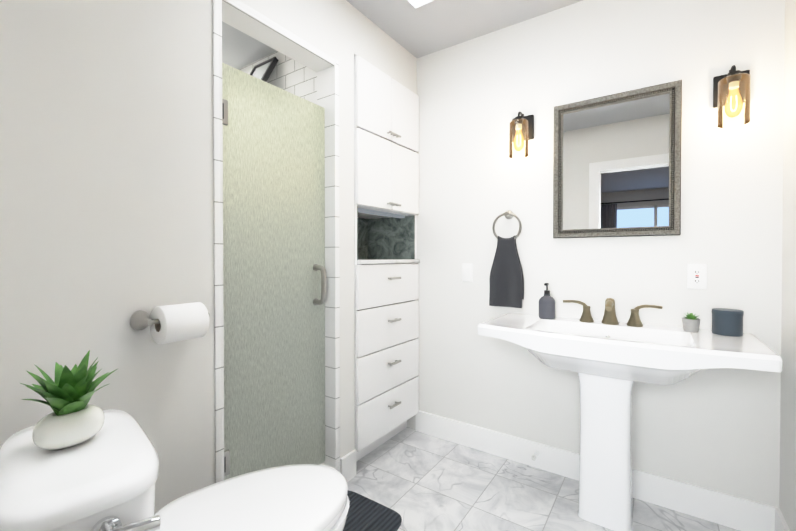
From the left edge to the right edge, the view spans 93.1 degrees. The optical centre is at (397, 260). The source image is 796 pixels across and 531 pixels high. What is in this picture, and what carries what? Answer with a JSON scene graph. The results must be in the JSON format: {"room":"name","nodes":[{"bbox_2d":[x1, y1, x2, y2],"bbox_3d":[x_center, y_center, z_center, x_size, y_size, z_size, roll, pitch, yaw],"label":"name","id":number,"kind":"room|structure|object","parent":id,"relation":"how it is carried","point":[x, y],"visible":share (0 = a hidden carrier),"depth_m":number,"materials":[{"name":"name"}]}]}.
{"room":"bathroom","nodes":[
{"label":"bathroom","id":0,"kind":"room"},
{"bbox_2d":[0,0,416,514],"bbox_3d":[-0.537,-0.093,1.671,0.120,2.490,2.167,0,1,35],"label":"wall","id":1,"kind":"structure","parent":0,"point":[106,180],"depth_m":1.15,"materials":[{"name":"paint"}]},
{"bbox_2d":[130,302,209,343],"bbox_3d":[-0.703,0.197,1.207,0.136,0.116,0.224,0,1,35],"label":"toilet paper holder","id":2,"kind":"object","parent":1,"relation":"attached to","point":[174,323],"visible":1,"depth_m":1.16,"materials":[{"name":"white paper"}]},
{"bbox_2d":[213,0,339,482],"bbox_3d":[-0.532,0.077,1.674,0.128,2.149,0.653,0,1,35],"label":"door frame","id":3,"kind":"structure","parent":1,"relation":"attached to","point":[246,19],"depth_m":1.77,"materials":[{"name":"white tile"}]},
{"bbox_2d":[222,63,325,479],"bbox_3d":[-0.515,0.129,1.660,0.088,1.795,0.584,0,1,35],"label":"door glass","id":4,"kind":"object","parent":3,"relation":"attached to","point":[274,285],"visible":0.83,"depth_m":1.65,"materials":[{"name":"green glass"}]},
{"bbox_2d":[319,463,335,469],"bbox_3d":[-0.530,1.097,1.684,0.132,0.110,0.589,0,1,35],"label":"sill","id":5,"kind":"structure","parent":1,"relation":"attached to","point":[324,464],"depth_m":1.91,"materials":[{"name":"tile"}]},
{"bbox_2d":[222,21,275,69],"bbox_3d":[-1.050,-1.230,1.812,0.900,0.100,0.940,0,1,35],"label":"ceiling","id":6,"kind":"structure","parent":0,"point":[240,49],"depth_m":2.10,"materials":[{"name":"paint"}]},
{"bbox_2d":[239,51,316,103],"bbox_3d":[-0.755,-0.070,2.229,0.870,2.430,0.060,0,1,35],"label":"tiled wall","id":7,"kind":"structure","parent":0,"point":[292,76],"depth_m":2.05,"materials":[{"name":"white tile"}]},
{"bbox_2d":[249,57,278,81],"bbox_3d":[-0.782,-1.042,2.125,0.190,0.189,0.117,0,1,35],"label":"window","id":8,"kind":"structure","parent":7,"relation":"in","point":[263,70],"depth_m":2.11,"materials":[{"name":"grey"}]},
{"bbox_2d":[346,0,582,57],"bbox_3d":[0.233,-1.557,1.124,1.990,0.450,2.407,0,1,35],"label":"ceiling","id":9,"kind":"structure","parent":0,"point":[418,28],"depth_m":2.08,"materials":[{"name":"paint"}]},
{"bbox_2d":[347,427,739,530],"bbox_3d":[-0.212,1.204,1.462,3.070,0.100,2.407,0,1,35],"label":"floor","id":10,"kind":"structure","parent":0,"point":[417,480],"depth_m":1.86,"materials":[{"name":"stone"}]},
{"bbox_2d":[0,409,349,530],"bbox_3d":[-0.489,0.766,0.957,0.482,0.788,0.771,0,1,35],"label":"toilet","id":11,"kind":"object","parent":10,"relation":"on","point":[105,477],"visible":0.94,"depth_m":0.74,"materials":[{"name":"ceramic"}]},
{"bbox_2d":[20,350,116,449],"bbox_3d":[-0.661,0.283,0.767,0.162,0.179,0.149,0,1,35],"label":"potted plant","id":12,"kind":"object","parent":11,"relation":"on","point":[74,418],"visible":1,"depth_m":0.74,"materials":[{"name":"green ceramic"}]},
{"bbox_2d":[343,490,401,530],"bbox_3d":[-0.288,1.147,1.539,0.396,0.011,0.610,0,1,35],"label":"rug","id":13,"kind":"object","parent":10,"relation":"on","point":[366,514],"visible":0.6,"depth_m":1.68,"materials":[{"name":"fabric"}]},
{"bbox_2d":[354,55,419,461],"bbox_3d":[-0.204,0.024,2.374,0.474,2.240,0.626,0,1,35],"label":"tall cabinet","id":14,"kind":"object","parent":10,"relation":"on","point":[386,195],"visible":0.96,"depth_m":2.23,"materials":[{"name":"paint"}]},
{"bbox_2d":[477,313,782,530],"bbox_3d":[0.923,0.728,1.680,1.050,0.847,0.505,0,1,35],"label":"pedestal sink","id":15,"kind":"object","parent":10,"relation":"on","point":[610,364],"visible":0.98,"depth_m":1.60,"materials":[{"name":"ceramic"}]},
{"bbox_2d":[539,283,554,318],"bbox_3d":[0.779,0.210,1.972,0.082,0.185,0.082,0,1,35],"label":"soap dispenser","id":16,"kind":"object","parent":15,"relation":"on","point":[546,305],"visible":1,"depth_m":1.94,"materials":[{"name":"grey"}]},
{"bbox_2d":[563,298,662,326],"bbox_3d":[1.014,0.243,1.807,0.417,0.124,0.114,0,1,35],"label":"faucet","id":17,"kind":"object","parent":15,"relation":"on","point":[610,318],"visible":1,"depth_m":1.80,"materials":[{"name":"gold metal"}]},
{"bbox_2d":[682,312,699,331],"bbox_3d":[1.268,0.266,1.632,0.064,0.081,0.064,0,1,35],"label":"succulent","id":18,"kind":"object","parent":15,"relation":"on","point":[691,322],"visible":1,"depth_m":1.62,"materials":[{"name":"white ceramic"}]},
{"bbox_2d":[712,308,743,336],"bbox_3d":[1.373,0.256,1.572,0.101,0.102,0.101,0,1,35],"label":"candle jar","id":19,"kind":"object","parent":15,"relation":"on","point":[727,322],"visible":1,"depth_m":1.54,"materials":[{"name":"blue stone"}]},
{"bbox_2d":[407,0,784,507],"bbox_3d":[0.724,-0.099,2.191,2.370,2.490,0.120,0,1,35],"label":"wall","id":20,"kind":"structure","parent":0,"point":[716,429],"depth_m":1.88,"materials":[{"name":"paint"}]},
{"bbox_2d":[462,263,472,281],"bbox_3d":[0.427,0.075,2.315,0.070,0.114,0.014,0,1,35],"label":"switch plate","id":21,"kind":"object","parent":20,"relation":"attached to","point":[467,272],"visible":1,"depth_m":2.31,"materials":[{"name":"white plastic"}]},
{"bbox_2d":[492,210,521,239],"bbox_3d":[0.626,-0.197,2.152,0.168,0.184,0.052,0,1,35],"label":"towel ring","id":22,"kind":"object","parent":20,"relation":"attached to","point":[508,214],"visible":0.98,"depth_m":2.15,"materials":[{"name":"silver metal"}]},
{"bbox_2d":[489,235,523,307],"bbox_3d":[0.615,0.059,2.139,0.188,0.404,0.049,0,1,35],"label":"hanging towel","id":23,"kind":"object","parent":22,"relation":"hanging from","point":[506,280],"visible":1,"depth_m":2.13,"materials":[{"name":"grey fabric"}]},
{"bbox_2d":[509,111,533,157],"bbox_3d":[0.667,-0.692,2.065,0.116,0.248,0.139,0,1,35],"label":"sconce","id":24,"kind":"object","parent":20,"relation":"attached to","point":[521,129],"visible":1,"depth_m":2.06,"materials":[{"name":"black metal"}]},
{"bbox_2d":[415,410,767,530],"bbox_3d":[0.826,1.079,2.052,1.710,0.136,0.015,0,1,35],"label":"baseboard","id":25,"kind":"structure","parent":20,"relation":"attached to","point":[729,510],"depth_m":1.82,"materials":[{"name":"paint"}]},
{"bbox_2d":[531,450,539,460],"bbox_3d":[0.747,1.062,2.051,0.026,0.025,0.074,0,1,35],"label":"door stop","id":26,"kind":"object","parent":25,"relation":"attached to","point":[536,453],"visible":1,"depth_m":2.05,"materials":[{"name":"white"}]},
{"bbox_2d":[553,80,681,237],"bbox_3d":[1.060,-0.468,1.867,0.546,0.700,0.025,0,1,35],"label":"mirror","id":27,"kind":"object","parent":20,"relation":"attached to","point":[617,166],"visible":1,"depth_m":1.85,"materials":[{"name":"grey metal"}]},
{"bbox_2d":[687,264,706,288],"bbox_3d":[1.339,0.071,1.689,0.070,0.114,0.012,0,1,35],"label":"outlet","id":28,"kind":"object","parent":20,"relation":"attached to","point":[696,276],"visible":1,"depth_m":1.69,"materials":[{"name":"white plastic"}]},
{"bbox_2d":[713,65,750,127],"bbox_3d":[1.392,-0.686,1.567,0.116,0.248,0.139,0,1,35],"label":"sconce","id":29,"kind":"object","parent":20,"relation":"attached to","point":[732,91],"visible":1,"depth_m":1.55,"materials":[{"name":"glass"},{"name":"black metal"},{"name":"wood"}]},
{"bbox_2d":[779,0,795,530],"bbox_3d":[0.969,-0.081,0.561,0.120,2.490,2.287,0,1,35],"label":"wall","id":30,"kind":"structure","parent":0,"point":[787,498],"depth_m":1.46,"materials":[{"name":"paint"}]},
{"bbox_2d":[768,505,789,530],"bbox_3d":[0.947,1.095,0.663,0.015,0.136,2.167,0,1,35],"label":"baseboard","id":31,"kind":"structure","parent":30,"relation":"attached to","point":[776,521],"depth_m":1.54,"materials":[{"name":"paint"}]}
]}

